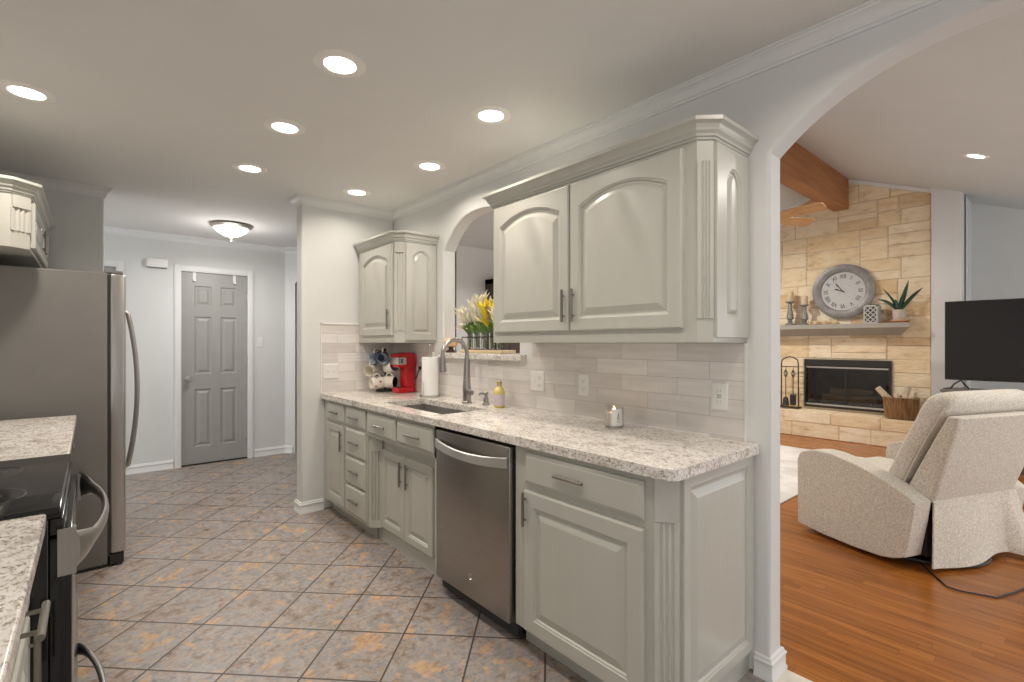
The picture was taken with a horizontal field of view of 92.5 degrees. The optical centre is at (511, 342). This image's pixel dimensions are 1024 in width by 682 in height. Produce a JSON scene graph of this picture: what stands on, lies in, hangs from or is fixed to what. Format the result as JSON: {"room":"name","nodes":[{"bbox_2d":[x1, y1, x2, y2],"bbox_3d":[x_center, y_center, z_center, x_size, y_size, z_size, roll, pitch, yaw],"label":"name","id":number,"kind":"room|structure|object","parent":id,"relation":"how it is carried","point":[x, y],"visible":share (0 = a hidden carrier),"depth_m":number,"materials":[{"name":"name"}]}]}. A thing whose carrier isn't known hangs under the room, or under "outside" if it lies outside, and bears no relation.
{"room":"kitchen","nodes":[
{"label":"kitchen","id":0,"kind":"room"},
{"bbox_2d":[43,189,103,271],"bbox_3d":[-3.374,0.090,3.337,0.915,2.440,0.120,0,0,-41],"label":"wall","id":1,"kind":"structure","parent":0,"point":[76,239],"depth_m":3.49,"materials":[{"name":"paint"}]},
{"bbox_2d":[104,234,284,467],"bbox_3d":[-4.401,0.090,4.472,4.360,2.440,0.120,0,0,-41],"label":"wall","id":2,"kind":"structure","parent":0,"point":[149,291],"depth_m":5.11,"materials":[{"name":"paint"}]},
{"bbox_2d":[104,260,123,273],"bbox_3d":[-4.198,0.250,4.551,0.930,2.120,0.024,0,0,-41],"label":"door frame","id":3,"kind":"structure","parent":2,"relation":"attached to","point":[119,265],"depth_m":4.81,"materials":[{"name":"white paint"}]},
{"bbox_2d":[146,258,167,268],"bbox_3d":[-3.631,-0.818,5.015,0.175,0.095,0.060,0,0,-41],"label":"door chime","id":4,"kind":"object","parent":2,"relation":"attached to","point":[150,262],"visible":1,"depth_m":4.99,"materials":[{"name":"white plastic"}]},
{"bbox_2d":[104,226,296,253],"bbox_3d":[-3.881,-1.096,4.684,5.383,0.068,0.804,0,0,-31],"label":"crown molding","id":5,"kind":"structure","parent":2,"relation":"attached to","point":[107,230],"depth_m":5.24,"materials":[{"name":"white paint"}]},
{"bbox_2d":[126,445,292,474],"bbox_3d":[-3.224,1.266,5.351,1.570,0.088,0.083,0,0,-41],"label":"baseboard","id":6,"kind":"structure","parent":2,"relation":"attached to","point":[162,465],"depth_m":5.08,"materials":[{"name":"white paint"}]},
{"bbox_2d":[174,265,253,467],"bbox_3d":[-3.247,0.245,5.370,0.750,2.130,0.024,0,0,-41],"label":"door frame","id":7,"kind":"structure","parent":2,"relation":"attached to","point":[177,268],"depth_m":5.28,"materials":[{"name":"white paint"}]},
{"bbox_2d":[181,271,247,465],"bbox_3d":[-3.244,0.269,5.373,0.635,2.054,0.114,0,0,-41],"label":"door","id":8,"kind":"structure","parent":2,"relation":"in","point":[214,359],"depth_m":5.37,"materials":[{"name":"grey paint"}]},
{"bbox_2d":[285,254,296,452],"bbox_3d":[-1.981,0.090,5.854,1.450,2.440,0.120,0,0,4],"label":"wall","id":9,"kind":"structure","parent":0,"point":[290,259],"depth_m":5.84,"materials":[{"name":"paint"}]},
{"bbox_2d":[297,204,392,507],"bbox_3d":[-1.360,0.090,4.054,0.775,2.440,0.120,0,0,-41],"label":"wall","id":10,"kind":"structure","parent":0,"point":[327,257],"depth_m":3.83,"materials":[{"name":"paint"}]},
{"bbox_2d":[293,498,323,514],"bbox_3d":[-1.367,1.266,4.048,0.793,0.088,0.156,0,0,-41],"label":"baseboard","id":11,"kind":"structure","parent":10,"relation":"attached to","point":[306,507],"depth_m":3.79,"materials":[{"name":"white paint"}]},
{"bbox_2d":[0,0,869,246],"bbox_3d":[-0.968,-1.170,1.739,6.000,0.080,8.900,0,0,-41],"label":"ceiling","id":12,"kind":"structure","parent":0,"point":[158,101],"depth_m":2.14,"materials":[{"name":"paint"}]},
{"bbox_2d":[0,80,57,102],"bbox_3d":[-2.183,-1.127,2.206,0.204,0.007,0.204,0,0,-41],"label":"recessed light","id":13,"kind":"object","parent":12,"relation":"in","point":[21,90],"visible":1,"depth_m":2.20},
{"bbox_2d":[209,221,252,241],"bbox_3d":[-2.683,-1.049,4.683,0.364,0.162,0.364,0,0,-41],"label":"flush light","id":14,"kind":"object","parent":12,"relation":"attached to","point":[230,229],"visible":1,"depth_m":4.59,"materials":[{"name":"white glass"}]},
{"bbox_2d":[232,162,267,173],"bbox_3d":[-1.692,-1.127,3.164,0.204,0.007,0.204,0,0,-41],"label":"recessed light","id":15,"kind":"object","parent":12,"relation":"in","point":[246,167],"visible":1,"depth_m":3.15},
{"bbox_2d":[263,118,305,135],"bbox_3d":[-1.188,-1.127,2.563,0.204,0.007,0.204,0,0,-41],"label":"recessed light","id":16,"kind":"object","parent":12,"relation":"in","point":[277,125],"visible":1,"depth_m":2.55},
{"bbox_2d":[313,49,365,77],"bbox_3d":[-0.697,-1.127,1.985,0.204,0.007,0.204,0,0,-41],"label":"recessed light","id":17,"kind":"object","parent":12,"relation":"in","point":[335,62],"visible":1,"depth_m":1.97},
{"bbox_2d":[343,188,370,195],"bbox_3d":[-1.159,-1.127,3.667,0.204,0.007,0.204,0,0,-41],"label":"recessed light","id":18,"kind":"object","parent":12,"relation":"in","point":[350,191],"visible":1,"depth_m":3.65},
{"bbox_2d":[413,160,445,171],"bbox_3d":[-0.525,-1.127,3.126,0.204,0.007,0.204,0,0,-41],"label":"recessed light","id":19,"kind":"object","parent":12,"relation":"in","point":[424,165],"visible":1,"depth_m":3.11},
{"bbox_2d":[470,105,511,124],"bbox_3d":[-0.104,-1.127,2.429,0.204,0.007,0.204,0,0,-41],"label":"recessed light","id":20,"kind":"object","parent":12,"relation":"in","point":[486,114],"visible":1,"depth_m":2.42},
{"bbox_2d":[455,245,493,351],"bbox_3d":[0.805,0.010,7.353,6.590,2.600,0.100,0,0,-41],"label":"wall","id":21,"kind":"structure","parent":0,"point":[473,266],"depth_m":6.14,"materials":[{"name":"paint"}]},
{"bbox_2d":[78,433,1023,681],"bbox_3d":[1.041,1.350,3.467,11.300,0.080,8.900,0,0,-41],"label":"floor","id":22,"kind":"structure","parent":0,"point":[219,578],"depth_m":2.44,"materials":[{"name":"tile"}]},
{"bbox_2d":[9,597,50,681],"bbox_3d":[-0.804,0.872,0.338,0.660,0.876,1.560,0,0,-41],"label":"base cabinet","id":23,"kind":"object","parent":22,"relation":"on","point":[20,672],"visible":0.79,"depth_m":0.97,"materials":[{"name":"beige paint"}]},
{"bbox_2d":[0,514,45,681],"bbox_3d":[-0.782,0.415,0.298,0.642,0.038,1.672,0,0,-41],"label":"countertop","id":24,"kind":"structure","parent":23,"relation":"on","point":[21,539],"depth_m":0.84,"materials":[{"name":"stone"}]},
{"bbox_2d":[0,454,108,681],"bbox_3d":[-1.526,0.760,1.257,0.761,1.100,0.744,0,0,-41],"label":"range","id":25,"kind":"object","parent":22,"relation":"on","point":[46,485],"visible":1,"depth_m":1.18,"materials":[{"name":"black metal"}]},
{"bbox_2d":[0,454,70,520],"bbox_3d":[-1.561,0.401,1.227,0.663,0.026,0.744,0,0,-41],"label":"cooktop","id":26,"kind":"object","parent":25,"relation":"in","point":[34,486],"depth_m":1.32,"materials":[{"name":"black glass"}]},
{"bbox_2d":[0,265,139,571],"bbox_3d":[-2.882,0.443,3.002,0.944,1.735,0.910,0,0,-41],"label":"refrigerator","id":27,"kind":"object","parent":22,"relation":"on","point":[63,332],"visible":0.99,"depth_m":2.78,"materials":[{"name":"silver metal"}]},
{"bbox_2d":[181,457,247,466],"bbox_3d":[-3.287,1.304,5.417,0.630,0.012,0.120,0,0,-41],"label":"threshold","id":28,"kind":"object","parent":22,"relation":"on","point":[241,457],"visible":0.57,"depth_m":5.37,"materials":[{"name":"wood"}]},
{"bbox_2d":[325,400,354,522],"bbox_3d":[-1.124,0.872,3.874,0.631,0.876,0.436,0,0,-41],"label":"base cabinet","id":29,"kind":"object","parent":22,"relation":"on","point":[335,412],"visible":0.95,"depth_m":3.64,"materials":[{"name":"beige paint"}]},
{"bbox_2d":[346,405,378,537],"bbox_3d":[-0.863,0.872,3.572,0.631,0.876,0.358,0,0,-41],"label":"base cabinet","id":30,"kind":"object","parent":22,"relation":"on","point":[357,438],"visible":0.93,"depth_m":3.34,"materials":[{"name":"beige paint"}]},
{"bbox_2d":[367,410,442,579],"bbox_3d":[-0.463,0.872,3.107,0.631,0.876,0.865,0,0,-41],"label":"base cabinet","id":31,"kind":"object","parent":22,"relation":"on","point":[402,452],"visible":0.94,"depth_m":2.96,"materials":[{"name":"beige paint"}]},
{"bbox_2d":[435,428,525,638],"bbox_3d":[0.008,0.876,2.533,0.644,0.868,0.606,0,0,-41],"label":"dishwasher","id":32,"kind":"object","parent":22,"relation":"on","point":[476,475],"visible":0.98,"depth_m":2.29,"materials":[{"name":"silver metal"}]},
{"bbox_2d":[485,279,519,352],"bbox_3d":[0.134,0.250,6.453,0.940,2.120,0.370,0,0,-41],"label":"hutch","id":33,"kind":"object","parent":22,"relation":"on","point":[489,284],"visible":0.02,"depth_m":6.19,"materials":[{"name":"brown wood"}]},
{"bbox_2d":[516,445,753,681],"bbox_3d":[0.475,0.872,2.022,0.640,0.876,0.758,0,0,-41],"label":"base cabinet","id":34,"kind":"object","parent":22,"relation":"on","point":[622,576],"visible":0.88,"depth_m":1.76,"materials":[{"name":"beige paint"}]},
{"bbox_2d":[320,390,758,480],"bbox_3d":[-0.262,0.415,2.883,0.631,0.038,3.070,0,0,-41],"label":"countertop","id":35,"kind":"structure","parent":34,"relation":"on","point":[660,454],"depth_m":2.10,"materials":[{"name":"stone"}]},
{"bbox_2d":[376,348,392,391],"bbox_3d":[-1.055,0.220,4.024,0.184,0.352,0.163,0,0,-41],"label":"mug rack","id":36,"kind":"object","parent":35,"relation":"on","point":[384,389],"visible":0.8,"depth_m":4.00,"materials":[{"name":"black metal"}]},
{"bbox_2d":[364,360,379,375],"bbox_3d":[-1.141,0.205,3.994,0.093,0.131,0.108,0,0,17],"label":"mug","id":37,"kind":"object","parent":36,"relation":"hanging from","point":[371,369],"visible":0.94,"depth_m":3.98,"materials":[{"name":"beige ceramic"}]},
{"bbox_2d":[369,373,383,388],"bbox_3d":[-1.086,0.305,3.934,0.102,0.128,0.093,0,0,-34],"label":"mug","id":38,"kind":"object","parent":36,"relation":"hanging from","point":[374,382],"visible":1,"depth_m":3.92,"materials":[{"name":"beige ceramic"}]},
{"bbox_2d":[369,348,383,363],"bbox_3d":[-1.098,0.107,3.994,0.093,0.131,0.108,0,0,38],"label":"mug","id":39,"kind":"object","parent":36,"relation":"hanging from","point":[372,356],"visible":0.91,"depth_m":3.98,"materials":[{"name":"blue ceramic"}]},
{"bbox_2d":[376,348,388,363],"bbox_3d":[-1.040,0.104,3.954,0.093,0.132,0.110,0,0,-8],"label":"mug","id":40,"kind":"object","parent":36,"relation":"hanging from","point":[386,355],"visible":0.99,"depth_m":3.95,"materials":[{"name":"blue ceramic"}]},
{"bbox_2d":[383,372,397,387],"bbox_3d":[-0.993,0.299,3.970,0.098,0.126,0.093,0,0,13],"label":"mug","id":41,"kind":"object","parent":36,"relation":"hanging from","point":[389,381],"visible":0.91,"depth_m":3.94,"materials":[{"name":"beige ceramic"}]},
{"bbox_2d":[383,361,398,372],"bbox_3d":[-0.977,0.192,3.988,0.113,0.108,0.114,0,0,38],"label":"mug","id":42,"kind":"object","parent":36,"relation":"hanging from","point":[387,368],"visible":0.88,"depth_m":3.96,"materials":[{"name":"beige ceramic"}]},
{"bbox_2d":[391,352,420,392],"bbox_3d":[-0.846,0.235,3.902,0.176,0.320,0.190,0,0,-41],"label":"coffee maker","id":43,"kind":"object","parent":35,"relation":"on","point":[406,362],"visible":1,"depth_m":3.89,"materials":[{"name":"red plastic"}]},
{"bbox_2d":[419,344,440,397],"bbox_3d":[-0.604,0.201,3.616,0.160,0.388,0.160,0,0,-41],"label":"paper towel holder","id":44,"kind":"object","parent":35,"relation":"on","point":[430,345],"visible":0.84,"depth_m":3.56,"materials":[{"name":"silver metal"}]},
{"bbox_2d":[422,357,438,395],"bbox_3d":[-0.604,0.244,3.616,0.122,0.280,0.122,0,0,-41],"label":"paper towel roll","id":45,"kind":"object","parent":44,"relation":"on","point":[430,365],"visible":0.98,"depth_m":3.56,"materials":[{"name":"paper"}]},
{"bbox_2d":[404,404,465,413],"bbox_3d":[-0.504,0.522,3.101,0.380,0.176,0.800,0,0,-41],"label":"sink","id":46,"kind":"object","parent":35,"relation":"in","point":[425,407],"visible":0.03,"depth_m":3.39,"materials":[{"name":"metal"}]},
{"bbox_2d":[439,338,473,402],"bbox_3d":[-0.345,0.181,3.159,0.252,0.429,0.138,0,0,-41],"label":"faucet","id":47,"kind":"object","parent":35,"relation":"on","point":[467,392],"visible":1,"depth_m":3.22,"materials":[{"name":"silver metal"}]},
{"bbox_2d":[494,381,504,407],"bbox_3d":[-0.078,0.315,3.013,0.070,0.162,0.070,0,0,-41],"label":"soap bottle","id":48,"kind":"object","parent":35,"relation":"on","point":[499,393],"visible":1,"depth_m":2.99,"materials":[{"name":"gold glass"}]},
{"bbox_2d":[605,405,622,427],"bbox_3d":[0.483,0.348,2.314,0.086,0.096,0.087,0,0,-41],"label":"jar candle","id":49,"kind":"object","parent":35,"relation":"on","point":[613,413],"visible":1,"depth_m":2.28,"materials":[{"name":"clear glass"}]},
{"bbox_2d":[775,669,812,681],"bbox_3d":[1.559,1.323,1.341,0.112,0.034,1.580,0,0,-41],"label":"threshold","id":50,"kind":"object","parent":22,"relation":"on","point":[786,676],"visible":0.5,"depth_m":1.91,"materials":[{"name":"beige stone"}]},
{"bbox_2d":[780,445,863,503],"bbox_3d":[1.845,1.304,5.407,3.450,0.012,2.608,0,0,-41],"label":"area rug","id":51,"kind":"object","parent":22,"relation":"on","point":[789,455],"visible":0.05,"depth_m":4.95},
{"bbox_2d":[780,184,930,446],"bbox_3d":[4.537,-0.490,7.056,0.919,3.601,2.418,0,0,-41],"label":"fireplace","id":52,"kind":"object","parent":22,"relation":"on","point":[884,232],"visible":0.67,"depth_m":6.65,"materials":[{"name":"beige stone"}]},
{"bbox_2d":[785,301,795,324],"bbox_3d":[4.116,-0.438,7.253,0.154,0.354,0.154,0,0,-41],"label":"candlestick","id":53,"kind":"object","parent":52,"relation":"on","point":[790,316],"visible":0.97,"depth_m":7.22,"materials":[{"name":"grey wood"}]},
{"bbox_2d":[780,356,801,408],"bbox_3d":[4.088,0.571,7.209,0.140,0.754,0.270,0,0,-41],"label":"stand","id":54,"kind":"object","parent":52,"relation":"on","point":[781,405],"visible":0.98,"depth_m":7.19,"materials":[{"name":"black metal"}]},
{"bbox_2d":[782,367,788,405],"bbox_3d":[4.035,0.632,7.224,0.090,0.570,0.088,0,0,-41],"label":"brush","id":55,"kind":"object","parent":54,"relation":"hanging from","point":[785,399],"visible":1,"depth_m":7.21,"materials":[{"name":"black metal"}]},
{"bbox_2d":[790,367,795,404],"bbox_3d":[4.099,0.627,7.146,0.073,0.560,0.060,0,0,14],"label":"shovel","id":56,"kind":"object","parent":54,"relation":"hanging from","point":[792,396],"visible":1,"depth_m":7.14,"materials":[{"name":"black metal"}]},
{"bbox_2d":[798,304,808,324],"bbox_3d":[4.242,-0.408,7.107,0.154,0.294,0.154,0,0,-41],"label":"candlestick","id":57,"kind":"object","parent":52,"relation":"on","point":[804,316],"visible":0.96,"depth_m":7.08,"materials":[{"name":"grey wood"}]},
{"bbox_2d":[808,320,839,324],"bbox_3d":[4.390,-0.285,6.902,0.118,0.056,0.394,0,0,-41],"label":"bead garland","id":58,"kind":"object","parent":52,"relation":"on","point":[833,321],"visible":0.84,"depth_m":6.88},
{"bbox_2d":[812,264,875,317],"bbox_3d":[4.602,-0.720,6.821,0.044,0.752,0.752,0,0,-41],"label":"wall clock","id":59,"kind":"object","parent":52,"relation":"attached to","point":[843,290],"visible":0.99,"depth_m":6.81,"materials":[{"name":"grey"}]},
{"bbox_2d":[780,322,909,335],"bbox_3d":[4.351,-0.182,7.007,0.235,0.155,2.150,0,0,-41],"label":"mantel shelf","id":60,"kind":"object","parent":52,"relation":"attached to","point":[844,328],"depth_m":6.68,"materials":[{"name":"beige paint"}]},
{"bbox_2d":[785,179,930,209],"bbox_3d":[4.469,-1.979,7.019,0.070,0.566,2.385,0,0,-41],"label":"trim","id":61,"kind":"structure","parent":52,"relation":"attached to","point":[850,181],"depth_m":6.49,"materials":[{"name":"white paint"}]},
{"bbox_2d":[863,305,880,322],"bbox_3d":[4.769,-0.378,6.486,0.158,0.242,0.163,0,0,-41],"label":"lantern","id":62,"kind":"object","parent":52,"relation":"on","point":[872,313],"visible":0.9,"depth_m":6.43,"materials":[{"name":"ceramic"}]},
{"bbox_2d":[882,321,908,322],"bbox_3d":[4.938,-0.271,6.312,0.140,0.020,0.250,0,0,-41],"label":"book","id":63,"kind":"object","parent":52,"relation":"on","point":[882,321],"visible":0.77,"depth_m":6.28,"materials":[{"name":"brown paper"}]},
{"bbox_2d":[891,319,909,320],"bbox_3d":[4.973,-0.291,6.272,0.140,0.020,0.175,0,0,-41],"label":"book","id":64,"kind":"object","parent":63,"relation":"on","point":[894,319],"visible":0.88,"depth_m":6.22,"materials":[{"name":"beige paper"}]},
{"bbox_2d":[878,280,921,319],"bbox_3d":[4.972,-0.546,6.273,0.144,0.490,0.463,0,0,-41],"label":"potted plant","id":65,"kind":"object","parent":64,"relation":"on","point":[899,312],"visible":0.97,"depth_m":6.24,"materials":[{"name":"green plant"}]},
{"bbox_2d":[883,395,919,419],"bbox_3d":[4.923,0.813,6.199,0.374,0.269,0.375,0,0,-41],"label":"basket","id":66,"kind":"object","parent":52,"relation":"on","point":[895,408],"visible":0.88,"depth_m":6.07,"materials":[{"name":"wood"}]},
{"bbox_2d":[798,389,1023,568],"bbox_3d":[2.642,0.793,3.225,1.030,1.031,0.969,0,0,-19],"label":"recliner","id":67,"kind":"object","parent":22,"relation":"on","point":[950,493],"visible":1,"depth_m":2.87,"materials":[{"name":"fabric"}]},
{"bbox_2d":[861,456,893,471],"bbox_3d":[2.584,0.938,3.396,0.740,0.145,0.610,0,0,-19],"label":"seat cushion","id":68,"kind":"object","parent":67,"relation":"on","point":[884,463],"depth_m":3.58,"materials":[{"name":"fabric"}]},
{"bbox_2d":[888,389,1023,483],"bbox_3d":[2.717,0.594,3.002,0.768,0.632,0.400,0,0,-19],"label":"cushion","id":69,"kind":"object","parent":67,"relation":"on","point":[988,448],"depth_m":2.81,"materials":[{"name":"fabric"}]},
{"bbox_2d":[940,387,992,392],"bbox_3d":[5.412,0.906,4.741,0.470,0.808,1.870,0,0,-41],"label":"tv console","id":70,"kind":"object","parent":22,"relation":"on","point":[953,388],"visible":0.16,"depth_m":5.29},
{"bbox_2d":[943,298,1023,388],"bbox_3d":[5.281,0.021,4.893,0.221,0.958,1.452,0,0,-41],"label":"television","id":71,"kind":"object","parent":70,"relation":"on","point":[984,339],"visible":1,"depth_m":5.19,"materials":[{"name":"black plastic"}]},
{"bbox_2d":[920,563,1023,598],"bbox_3d":[2.571,1.304,2.631,0.539,0.009,0.313,0,0,29],"label":"power cord","id":72,"kind":"object","parent":22,"relation":"on","point":[934,575],"visible":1,"depth_m":2.57,"materials":[{"name":"black rubber"}]},
{"bbox_3d":[-2.230,0.872,1.996,0.660,0.876,1.265,0,0,-41],"label":"base cabinet","id":73,"kind":"object","parent":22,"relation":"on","visible":0},
{"bbox_2d":[0,415,76,460],"bbox_3d":[-2.228,0.415,1.994,0.662,0.038,1.280,0,0,-41],"label":"countertop","id":74,"kind":"structure","parent":73,"relation":"on","point":[45,436],"depth_m":2.06,"materials":[{"name":"stone"}]},
{"bbox_2d":[393,0,1023,670],"bbox_3d":[0.704,-0.565,2.333,0.110,3.750,7.620,0,0,-41],"label":"wall","id":75,"kind":"structure","parent":0,"point":[778,105],"depth_m":1.93,"materials":[{"name":"paint"}]},
{"bbox_2d":[353,230,438,342],"bbox_3d":[-0.927,-0.407,3.863,0.365,0.810,0.730,0,0,-41],"label":"upper cabinet","id":76,"kind":"object","parent":75,"relation":"attached to","point":[397,268],"visible":1,"depth_m":3.65,"materials":[{"name":"beige paint"}]},
{"bbox_2d":[432,352,526,360],"bbox_3d":[-0.144,0.090,3.431,0.345,0.041,1.010,0,0,-41],"label":"ledge","id":77,"kind":"object","parent":75,"relation":"attached to","point":[454,355],"visible":0.48,"depth_m":3.21,"materials":[{"name":"stone"}]},
{"bbox_2d":[444,338,457,352],"bbox_3d":[-0.451,0.016,3.622,0.104,0.108,0.104,0,0,-41],"label":"ornament","id":78,"kind":"object","parent":77,"relation":"on","point":[452,345],"visible":0.74,"depth_m":3.59,"materials":[{"name":"brown wood"}]},
{"bbox_2d":[460,350,515,353],"bbox_3d":[-0.176,0.059,3.417,0.130,0.022,0.470,0,0,-41],"label":"wooden board","id":79,"kind":"object","parent":77,"relation":"on","point":[461,351],"visible":0.86,"depth_m":3.27,"materials":[{"name":"brown wood"}]},
{"bbox_2d":[462,336,509,349],"bbox_3d":[-0.190,0.001,3.434,0.076,0.092,0.462,0,0,-41],"label":"rack","id":80,"kind":"object","parent":79,"relation":"on","point":[479,336],"visible":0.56,"depth_m":3.37,"materials":[{"name":"black metal"}]},
{"bbox_2d":[467,332,472,348],"bbox_3d":[-0.306,-0.019,3.568,0.042,0.122,0.041,0,0,-41],"label":"glass vase","id":81,"kind":"object","parent":80,"relation":"in","point":[469,334],"visible":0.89,"depth_m":3.55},
{"bbox_2d":[454,304,475,332],"bbox_3d":[-0.337,-0.139,3.583,0.201,0.338,0.231,0,0,-41],"label":"bunch","id":82,"kind":"object","parent":81,"relation":"in","point":[466,320],"visible":0.73,"depth_m":3.55,"materials":[{"name":"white plant"}]},
{"bbox_2d":[474,332,479,348],"bbox_3d":[-0.251,-0.019,3.504,0.042,0.122,0.041,0,0,-41],"label":"glass vase","id":83,"kind":"object","parent":80,"relation":"in","point":[476,334],"visible":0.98,"depth_m":3.49,"materials":[{"name":"glass"}]},
{"bbox_2d":[467,294,481,332],"bbox_3d":[-0.238,-0.165,3.521,0.198,0.390,0.178,0,0,-41],"label":"bunch","id":84,"kind":"object","parent":83,"relation":"in","point":[474,328],"visible":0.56,"depth_m":3.48,"materials":[{"name":"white plant"}]},
{"bbox_2d":[481,332,486,348],"bbox_3d":[-0.195,-0.019,3.440,0.042,0.122,0.041,0,0,-41],"label":"glass vase","id":85,"kind":"object","parent":80,"relation":"in","point":[483,339],"visible":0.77,"depth_m":3.42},
{"bbox_2d":[472,291,493,332],"bbox_3d":[-0.189,-0.172,3.442,0.200,0.404,0.174,0,0,27],"label":"bunch","id":86,"kind":"object","parent":85,"relation":"in","point":[481,326],"visible":0.54,"depth_m":3.42,"materials":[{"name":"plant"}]},
{"bbox_2d":[489,331,494,348],"bbox_3d":[-0.140,-0.019,3.375,0.042,0.122,0.041,0,0,-41],"label":"glass vase","id":87,"kind":"object","parent":80,"relation":"in","point":[491,333],"visible":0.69,"depth_m":3.36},
{"bbox_2d":[473,295,493,331],"bbox_3d":[-0.145,-0.157,3.381,0.275,0.375,0.201,0,0,-41],"label":"bunch","id":88,"kind":"object","parent":87,"relation":"in","point":[482,307],"visible":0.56,"depth_m":3.35,"materials":[{"name":"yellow plant"}]},
{"bbox_2d":[496,343,502,348],"bbox_3d":[-0.084,-0.019,3.311,0.042,0.122,0.041,0,0,-41],"label":"glass vase","id":89,"kind":"object","parent":80,"relation":"in","point":[498,345],"visible":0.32,"depth_m":3.29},
{"bbox_2d":[487,297,493,328],"bbox_3d":[-0.086,-0.153,3.316,0.201,0.366,0.211,0,0,-41],"label":"bunch","id":90,"kind":"object","parent":89,"relation":"in","point":[491,311],"visible":0.15,"depth_m":3.29,"materials":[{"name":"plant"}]},
{"bbox_2d":[322,324,743,440],"bbox_3d":[-0.280,0.123,2.913,0.626,0.546,3.020,0,0,-41],"label":"backsplash","id":91,"kind":"structure","parent":75,"relation":"attached to","point":[666,386],"depth_m":2.52,"materials":[{"name":"tile"}]},
{"bbox_2d":[323,364,337,378],"bbox_3d":[-1.435,0.225,3.889,0.118,0.115,0.016,0,0,-41],"label":"light switch","id":92,"kind":"object","parent":91,"relation":"attached to","point":[330,371],"visible":1,"depth_m":3.89,"materials":[{"name":"white plastic"}]},
{"bbox_2d":[530,371,544,391],"bbox_3d":[0.144,0.224,2.874,0.016,0.115,0.118,0,0,-41],"label":"outlet","id":93,"kind":"object","parent":91,"relation":"attached to","point":[537,378],"visible":1,"depth_m":2.87,"materials":[{"name":"white plastic"}]},
{"bbox_2d":[579,374,588,395],"bbox_3d":[0.380,0.222,2.606,0.008,0.115,0.072,0,0,-41],"label":"outlet","id":94,"kind":"object","parent":91,"relation":"attached to","point":[583,378],"visible":1,"depth_m":2.60,"materials":[{"name":"white plastic"}]},
{"bbox_2d":[711,382,727,410],"bbox_3d":[0.865,0.222,2.043,0.008,0.115,0.072,0,0,-41],"label":"outlet","id":95,"kind":"object","parent":91,"relation":"attached to","point":[719,391],"visible":1,"depth_m":2.04,"materials":[{"name":"white plastic"}]},
{"bbox_2d":[715,388,722,404],"bbox_3d":[0.863,0.222,2.041,0.002,0.067,0.033,0,0,-41],"label":"socket","id":96,"kind":"object","parent":95,"relation":"attached to","point":[718,391],"depth_m":2.04,"materials":[{"name":"white plastic"}]},
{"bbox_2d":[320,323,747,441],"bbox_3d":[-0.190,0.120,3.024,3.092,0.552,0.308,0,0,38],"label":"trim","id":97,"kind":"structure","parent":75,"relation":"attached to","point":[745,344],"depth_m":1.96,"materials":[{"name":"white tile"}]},
{"bbox_2d":[288,0,940,220],"bbox_3d":[0.692,-1.096,1.630,0.825,0.068,6.570,0,0,-41],"label":"crown molding","id":98,"kind":"structure","parent":75,"relation":"attached to","point":[871,14],"depth_m":2.15,"materials":[{"name":"white paint"}]},
{"bbox_2d":[482,114,758,342],"bbox_3d":[0.403,-0.407,2.317,0.365,0.810,1.325,0,0,-41],"label":"upper cabinet","id":99,"kind":"object","parent":75,"relation":"attached to","point":[644,238],"visible":1,"depth_m":1.97,"materials":[{"name":"beige paint"}]},
{"bbox_2d":[753,646,787,681],"bbox_3d":[-0.291,1.266,3.490,0.146,0.088,4.128,0,0,-41],"label":"baseboard","id":100,"kind":"structure","parent":75,"relation":"attached to","point":[767,669],"depth_m":1.92,"materials":[{"name":"white paint"}]},
{"bbox_2d":[458,7,1023,250],"bbox_3d":[2.989,-1.593,4.813,6.690,1.617,6.800,0,0,-41],"label":"ceiling","id":101,"kind":"structure","parent":0,"point":[912,123],"depth_m":3.99,"materials":[{"name":"paint"}]},
{"bbox_2d":[780,142,848,211],"bbox_3d":[2.388,-2.071,4.949,5.855,0.438,0.180,0,0,-41],"label":"ceiling beam","id":102,"kind":"structure","parent":101,"relation":"attached to","point":[801,171],"depth_m":5.95,"materials":[{"name":"brown wood"}]},
{"bbox_2d":[780,202,826,225],"bbox_3d":[2.795,-1.601,5.445,1.255,0.500,1.261,0,0,-41],"label":"ceiling fan","id":103,"kind":"object","parent":102,"relation":"hanging from","point":[786,216],"visible":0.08,"depth_m":5.22,"materials":[{"name":"brown wood"}]},
{"bbox_2d":[962,153,990,158],"bbox_3d":[4.182,-1.686,4.415,0.204,0.076,0.190,0,0,-37],"label":"recessed light","id":104,"kind":"object","parent":101,"relation":"in","point":[969,155],"visible":1,"depth_m":4.41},
{"bbox_2d":[931,188,970,395],"bbox_3d":[5.593,-0.340,6.226,0.800,3.300,0.285,0,0,-41],"label":"wall pier","id":105,"kind":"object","parent":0,"point":[947,206],"visible":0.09,"depth_m":6.00,"materials":[{"name":"paint"}]},
{"bbox_2d":[964,194,965,387],"bbox_3d":[4.182,-0.520,7.574,0.100,3.661,4.170,0,0,-41],"label":"wall","id":106,"kind":"structure","parent":0,"point":[964,194],"depth_m":5.96,"materials":[{"name":"paint"}]},
{"bbox_2d":[971,203,1023,390],"bbox_3d":[6.804,-0.286,5.385,0.100,3.193,2.690,0,0,-41],"label":"wall","id":107,"kind":"structure","parent":0,"point":[997,232],"depth_m":6.14,"materials":[{"name":"paint"}]},
{"bbox_3d":[-2.049,0.090,1.186,0.120,2.440,4.870,0,0,-41],"label":"wall","id":108,"kind":"structure","parent":0,"visible":0},
{"bbox_2d":[0,174,53,268],"bbox_3d":[-2.957,-0.643,2.742,0.530,0.337,1.226,0,0,-41],"label":"upper cabinet","id":109,"kind":"object","parent":108,"relation":"attached to","point":[26,220],"visible":0.99,"depth_m":2.49,"materials":[{"name":"beige paint"}]},
{"bbox_2d":[0,171,112,201],"bbox_3d":[-1.722,-1.096,1.546,0.845,0.068,4.990,0,0,-41],"label":"crown molding","id":110,"kind":"structure","parent":108,"relation":"attached to","point":[47,183],"depth_m":3.44,"materials":[{"name":"white paint"}]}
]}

